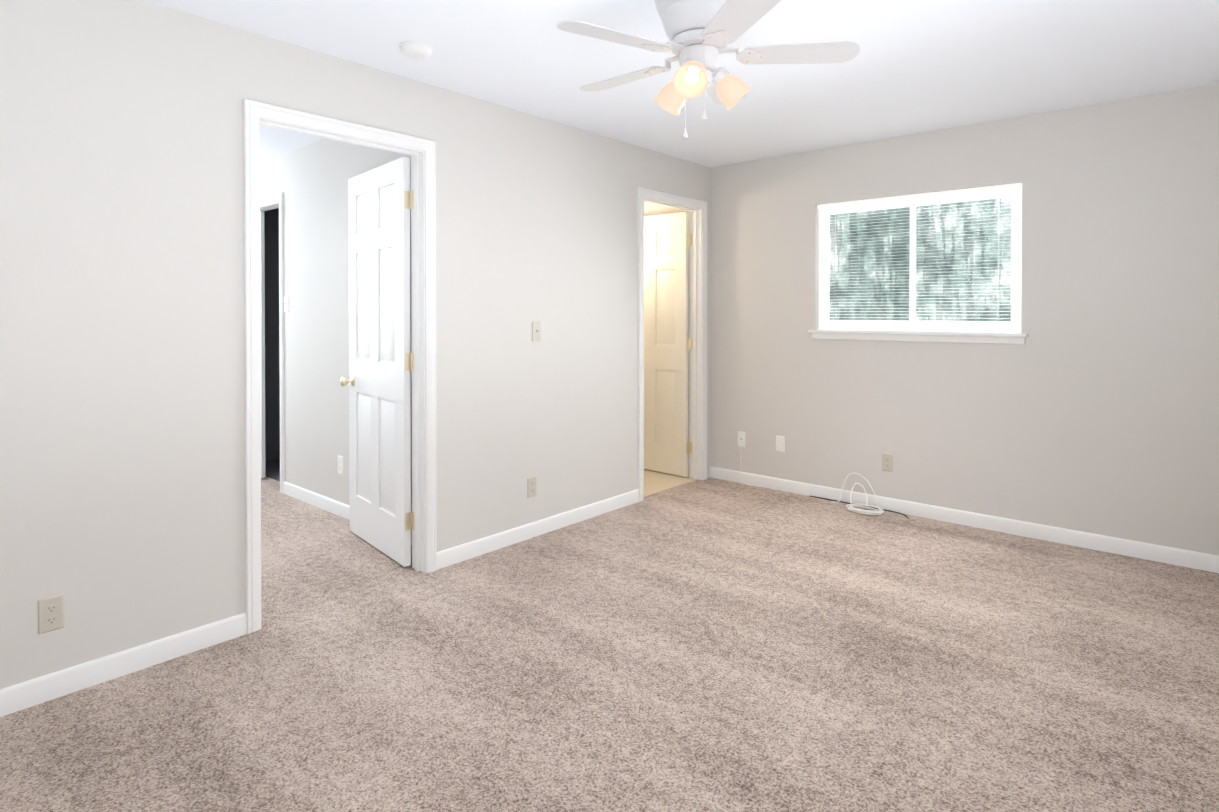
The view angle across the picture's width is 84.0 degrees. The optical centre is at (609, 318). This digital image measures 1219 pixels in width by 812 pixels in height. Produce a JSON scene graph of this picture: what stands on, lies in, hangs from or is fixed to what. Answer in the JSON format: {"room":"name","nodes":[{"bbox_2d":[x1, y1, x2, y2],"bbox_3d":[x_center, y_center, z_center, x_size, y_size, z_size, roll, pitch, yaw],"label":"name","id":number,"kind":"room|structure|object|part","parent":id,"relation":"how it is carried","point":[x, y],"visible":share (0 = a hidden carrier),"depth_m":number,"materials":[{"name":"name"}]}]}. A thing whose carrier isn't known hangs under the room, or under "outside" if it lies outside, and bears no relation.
{"room":"empty bedroom","nodes":[
{"label":"empty bedroom","id":0,"kind":"room"},
{"bbox_2d":[264,208,279,480],"bbox_3d":[-2.419,0.032,5.683,1.300,2.440,0.910,0,1,41],"label":"doorway","id":1,"kind":"structure","parent":0,"point":[272,388],"depth_m":5.91,"materials":[{"name":"black"}]},
{"bbox_2d":[260,138,411,511],"bbox_3d":[-2.306,0.039,4.907,3.890,2.440,0.110,0,1,41],"label":"wall","id":2,"kind":"structure","parent":0,"point":[310,181],"depth_m":4.52,"materials":[{"name":"white paint"}]},
{"bbox_2d":[260,211,265,477],"bbox_3d":[-2.802,0.205,5.350,0.298,2.070,0.034,0,1,41],"label":"door frame","id":3,"kind":"structure","parent":2,"relation":"in","point":[262,319],"depth_m":5.25,"materials":[{"name":"white paint"}]},
{"bbox_2d":[284,296,288,311],"bbox_3d":[-2.307,-0.100,4.821,0.070,0.115,0.019,0,1,41],"label":"light switch","id":4,"kind":"object","parent":2,"relation":"attached to","point":[286,303],"visible":1,"depth_m":4.82,"materials":[{"name":"white plastic"}]},
{"bbox_2d":[338,455,343,474],"bbox_3d":[-1.720,0.939,4.325,0.070,0.115,0.007,0,1,41],"label":"outlet","id":5,"kind":"object","parent":2,"relation":"attached to","point":[340,464],"visible":1,"depth_m":4.32,"materials":[{"name":"white plastic"}]},
{"bbox_2d":[283,481,411,544],"bbox_3d":[-1.611,1.222,4.229,1.938,0.085,0.012,0,1,41],"label":"baseboard","id":6,"kind":"structure","parent":2,"relation":"attached to","point":[330,505],"depth_m":4.52,"materials":[{"name":"white paint"}]},
{"bbox_2d":[340,157,414,566],"bbox_3d":[-1.240,0.221,3.730,0.800,2.073,0.205,0,1,41],"label":"door","id":7,"kind":"structure","parent":2,"relation":"in","point":[380,354],"depth_m":3.64,"materials":[{"name":"white paint"}]},
{"bbox_3d":[-0.994,0.216,3.428,0.032,1.720,0.003,0,1,41],"label":"door hinge leaf","id":8,"kind":"part","parent":7,"relation":"part of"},
{"bbox_2d":[0,0,710,688],"bbox_3d":[-0.991,0.052,3.373,0.110,2.440,5.310,0,1,41],"label":"wall","id":9,"kind":"structure","parent":0,"point":[122,462],"depth_m":2.60,"materials":[{"name":"white paint"}]},
{"bbox_2d":[38,594,63,634],"bbox_3d":[-1.878,0.996,2.277,0.007,0.115,0.070,0,1,41],"label":"electrical outlet","id":10,"kind":"object","parent":9,"relation":"attached to","point":[50,613],"visible":1,"depth_m":2.27,"materials":[{"name":"beige plastic"}]},
{"bbox_2d":[0,612,246,716],"bbox_3d":[-2.036,1.240,2.094,0.012,0.085,1.715,0,1,41],"label":"baseboard","id":11,"kind":"structure","parent":9,"relation":"attached to","point":[66,682],"depth_m":2.41,"materials":[{"name":"white paint"}]},
{"bbox_2d":[243,99,436,633],"bbox_3d":[-1.172,0.195,3.070,0.018,2.159,0.902,0,1,41],"label":"door frame","id":12,"kind":"structure","parent":9,"relation":"attached to","point":[253,111],"depth_m":2.80,"materials":[{"name":"white paint"}]},
{"bbox_2d":[259,117,424,627],"bbox_3d":[-1.220,0.216,3.112,0.110,2.117,0.818,0,1,41],"label":"trim","id":13,"kind":"structure","parent":9,"relation":"attached to","point":[418,327],"depth_m":3.39,"materials":[{"name":"white paint"}]},
{"bbox_2d":[527,476,535,497],"bbox_3d":[-0.447,0.977,3.915,0.007,0.115,0.070,0,1,41],"label":"electrical outlet","id":14,"kind":"object","parent":9,"relation":"attached to","point":[531,486],"visible":1,"depth_m":3.91,"materials":[{"name":"beige plastic"}]},
{"bbox_2d":[532,321,540,340],"bbox_3d":[-0.419,0.077,3.930,0.019,0.115,0.070,0,1,41],"label":"light switch","id":15,"kind":"object","parent":9,"relation":"attached to","point":[536,331],"visible":1,"depth_m":3.93,"materials":[{"name":"beige plastic"}]},
{"bbox_2d":[437,489,638,569],"bbox_3d":[-0.340,1.224,4.036,0.012,0.085,1.636,0,1,41],"label":"baseboard","id":16,"kind":"structure","parent":9,"relation":"attached to","point":[447,557],"depth_m":3.90,"materials":[{"name":"white paint"}]},
{"bbox_2d":[644,212,692,476],"bbox_3d":[0.364,0.205,5.523,0.744,2.073,0.181,0,1,41],"label":"door","id":17,"kind":"structure","parent":9,"relation":"in","point":[666,329],"depth_m":5.41,"materials":[{"name":"white paint"}]},
{"bbox_3d":[0.638,0.201,5.295,0.032,1.720,0.003,0,1,41],"label":"door hinge leaf","id":18,"kind":"part","parent":17,"relation":"part of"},
{"bbox_2d":[638,187,706,501],"bbox_3d":[0.478,0.179,4.959,0.018,2.159,0.844,0,1,41],"label":"door frame","id":19,"kind":"structure","parent":9,"relation":"attached to","point":[642,192],"depth_m":4.76,"materials":[{"name":"white paint"}]},
{"bbox_2d":[644,197,701,479],"bbox_3d":[0.430,0.200,5.001,0.110,2.117,0.760,0,1,41],"label":"trim","id":20,"kind":"structure","parent":9,"relation":"attached to","point":[695,214],"depth_m":5.26,"materials":[{"name":"white paint"}]},
{"bbox_2d":[0,476,1218,811],"bbox_3d":[-1.158,1.320,3.603,7.570,0.100,5.420,0,1,41],"label":"floor carpet","id":21,"kind":"object","parent":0,"point":[710,644],"visible":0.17,"depth_m":2.37,"materials":[{"name":"beige carpet"}]},
{"bbox_2d":[831,473,883,514],"bbox_3d":[1.626,1.153,4.465,0.371,0.218,0.204,0,1,41],"label":"coil","id":22,"kind":"object","parent":21,"relation":"on","point":[854,507],"visible":1,"depth_m":4.46,"materials":[{"name":"white plastic"}]},
{"bbox_2d":[810,496,908,518],"bbox_3d":[1.650,1.257,4.519,0.693,0.006,0.089,0,1,41],"label":"cable","id":23,"kind":"object","parent":21,"relation":"on","point":[852,503],"visible":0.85,"depth_m":4.60,"materials":[{"name":"grey plastic"}]},
{"bbox_2d":[644,469,696,496],"bbox_3d":[-0.691,1.255,5.113,1.865,0.004,2.310,0,1,41],"label":"floor","id":24,"kind":"structure","parent":0,"point":[655,482],"depth_m":5.19,"materials":[{"name":"beige"}]},
{"bbox_2d":[146,0,1218,166],"bbox_3d":[-1.158,-1.220,3.582,7.570,0.100,5.420,0,1,41],"label":"ceiling","id":25,"kind":"structure","parent":0,"point":[915,66],"depth_m":3.06,"materials":[{"name":"white paint"}]},
{"bbox_2d":[400,41,432,59],"bbox_3d":[-0.829,-1.143,2.910,0.140,0.043,0.140,0,1,41],"label":"smoke detector","id":26,"kind":"object","parent":25,"relation":"attached to","point":[416,50],"visible":1,"depth_m":2.87,"materials":[{"name":"white plastic"}]},
{"bbox_2d":[556,0,859,137],"bbox_3d":[0.273,-0.882,2.348,0.982,0.555,1.025,0,1,41],"label":"ceiling fan","id":27,"kind":"object","parent":25,"relation":"hanging from","point":[701,34],"visible":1,"depth_m":2.25,"materials":[{"name":"white"}]},
{"bbox_2d":[644,84,1218,555],"bbox_3d":[1.383,0.039,4.898,5.460,2.440,0.110,0,1,41],"label":"wall","id":28,"kind":"structure","parent":0,"point":[1090,404],"depth_m":3.91,"materials":[{"name":"white paint"}]},
{"bbox_2d":[738,431,745,446],"bbox_3d":[1.006,0.922,5.157,0.070,0.115,0.007,0,1,41],"label":"wall jack","id":29,"kind":"object","parent":28,"relation":"attached to","point":[741,435],"visible":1,"depth_m":5.15,"materials":[{"name":"white plastic"}]},
{"bbox_2d":[740,439,758,486],"bbox_3d":[1.057,1.091,5.093,0.176,0.332,0.025,0,1,41],"label":"phone cord","id":30,"kind":"object","parent":29,"relation":"attached to","point":[740,462],"visible":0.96,"depth_m":5.14,"materials":[{"name":"white plastic"}]},
{"bbox_2d":[776,435,784,451],"bbox_3d":[1.244,0.919,4.944,0.070,0.115,0.014,0,1,41],"label":"outlet","id":31,"kind":"object","parent":28,"relation":"attached to","point":[780,443],"visible":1,"depth_m":4.94,"materials":[{"name":"white plastic"}]},
{"bbox_2d":[882,453,892,471],"bbox_3d":[1.823,0.948,4.444,0.070,0.115,0.007,0,1,41],"label":"outlet","id":32,"kind":"object","parent":28,"relation":"attached to","point":[887,462],"visible":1,"depth_m":4.44,"materials":[{"name":"beige plastic"}]},
{"bbox_2d":[808,330,1027,343],"bbox_3d":[1.931,0.118,4.364,1.330,0.062,0.095,0,1,41],"label":"window sill","id":33,"kind":"structure","parent":28,"relation":"attached to","point":[991,338],"depth_m":4.28,"materials":[{"name":"white paint"}]},
{"bbox_2d":[819,188,1021,332],"bbox_3d":[1.974,-0.355,4.409,1.260,0.883,0.044,0,1,41],"label":"window","id":34,"kind":"structure","parent":28,"relation":"in","point":[876,324],"depth_m":4.38,"materials":[{"name":"white plastic"}]},
{"bbox_2d":[817,183,1021,332],"bbox_3d":[1.941,-0.356,4.371,1.248,0.877,0.040,0,1,41],"label":"window blind","id":35,"kind":"object","parent":34,"relation":"attached to","point":[932,194],"visible":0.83,"depth_m":4.34,"materials":[{"name":"white plastic"}]},
{"bbox_2d":[710,466,1218,572],"bbox_3d":[2.044,1.222,4.250,3.320,0.085,0.012,0,1,41],"label":"baseboard","id":36,"kind":"structure","parent":28,"relation":"attached to","point":[1158,553],"depth_m":4.01,"materials":[{"name":"white paint"}]},
{"label":"outside","id":37,"kind":"structure","parent":0,"visible":0},
{"bbox_2d":[829,197,1010,332],"bbox_3d":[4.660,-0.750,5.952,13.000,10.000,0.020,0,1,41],"label":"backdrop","id":38,"kind":"structure","parent":37,"point":[894,275],"depth_m":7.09,"materials":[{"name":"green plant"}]}
]}

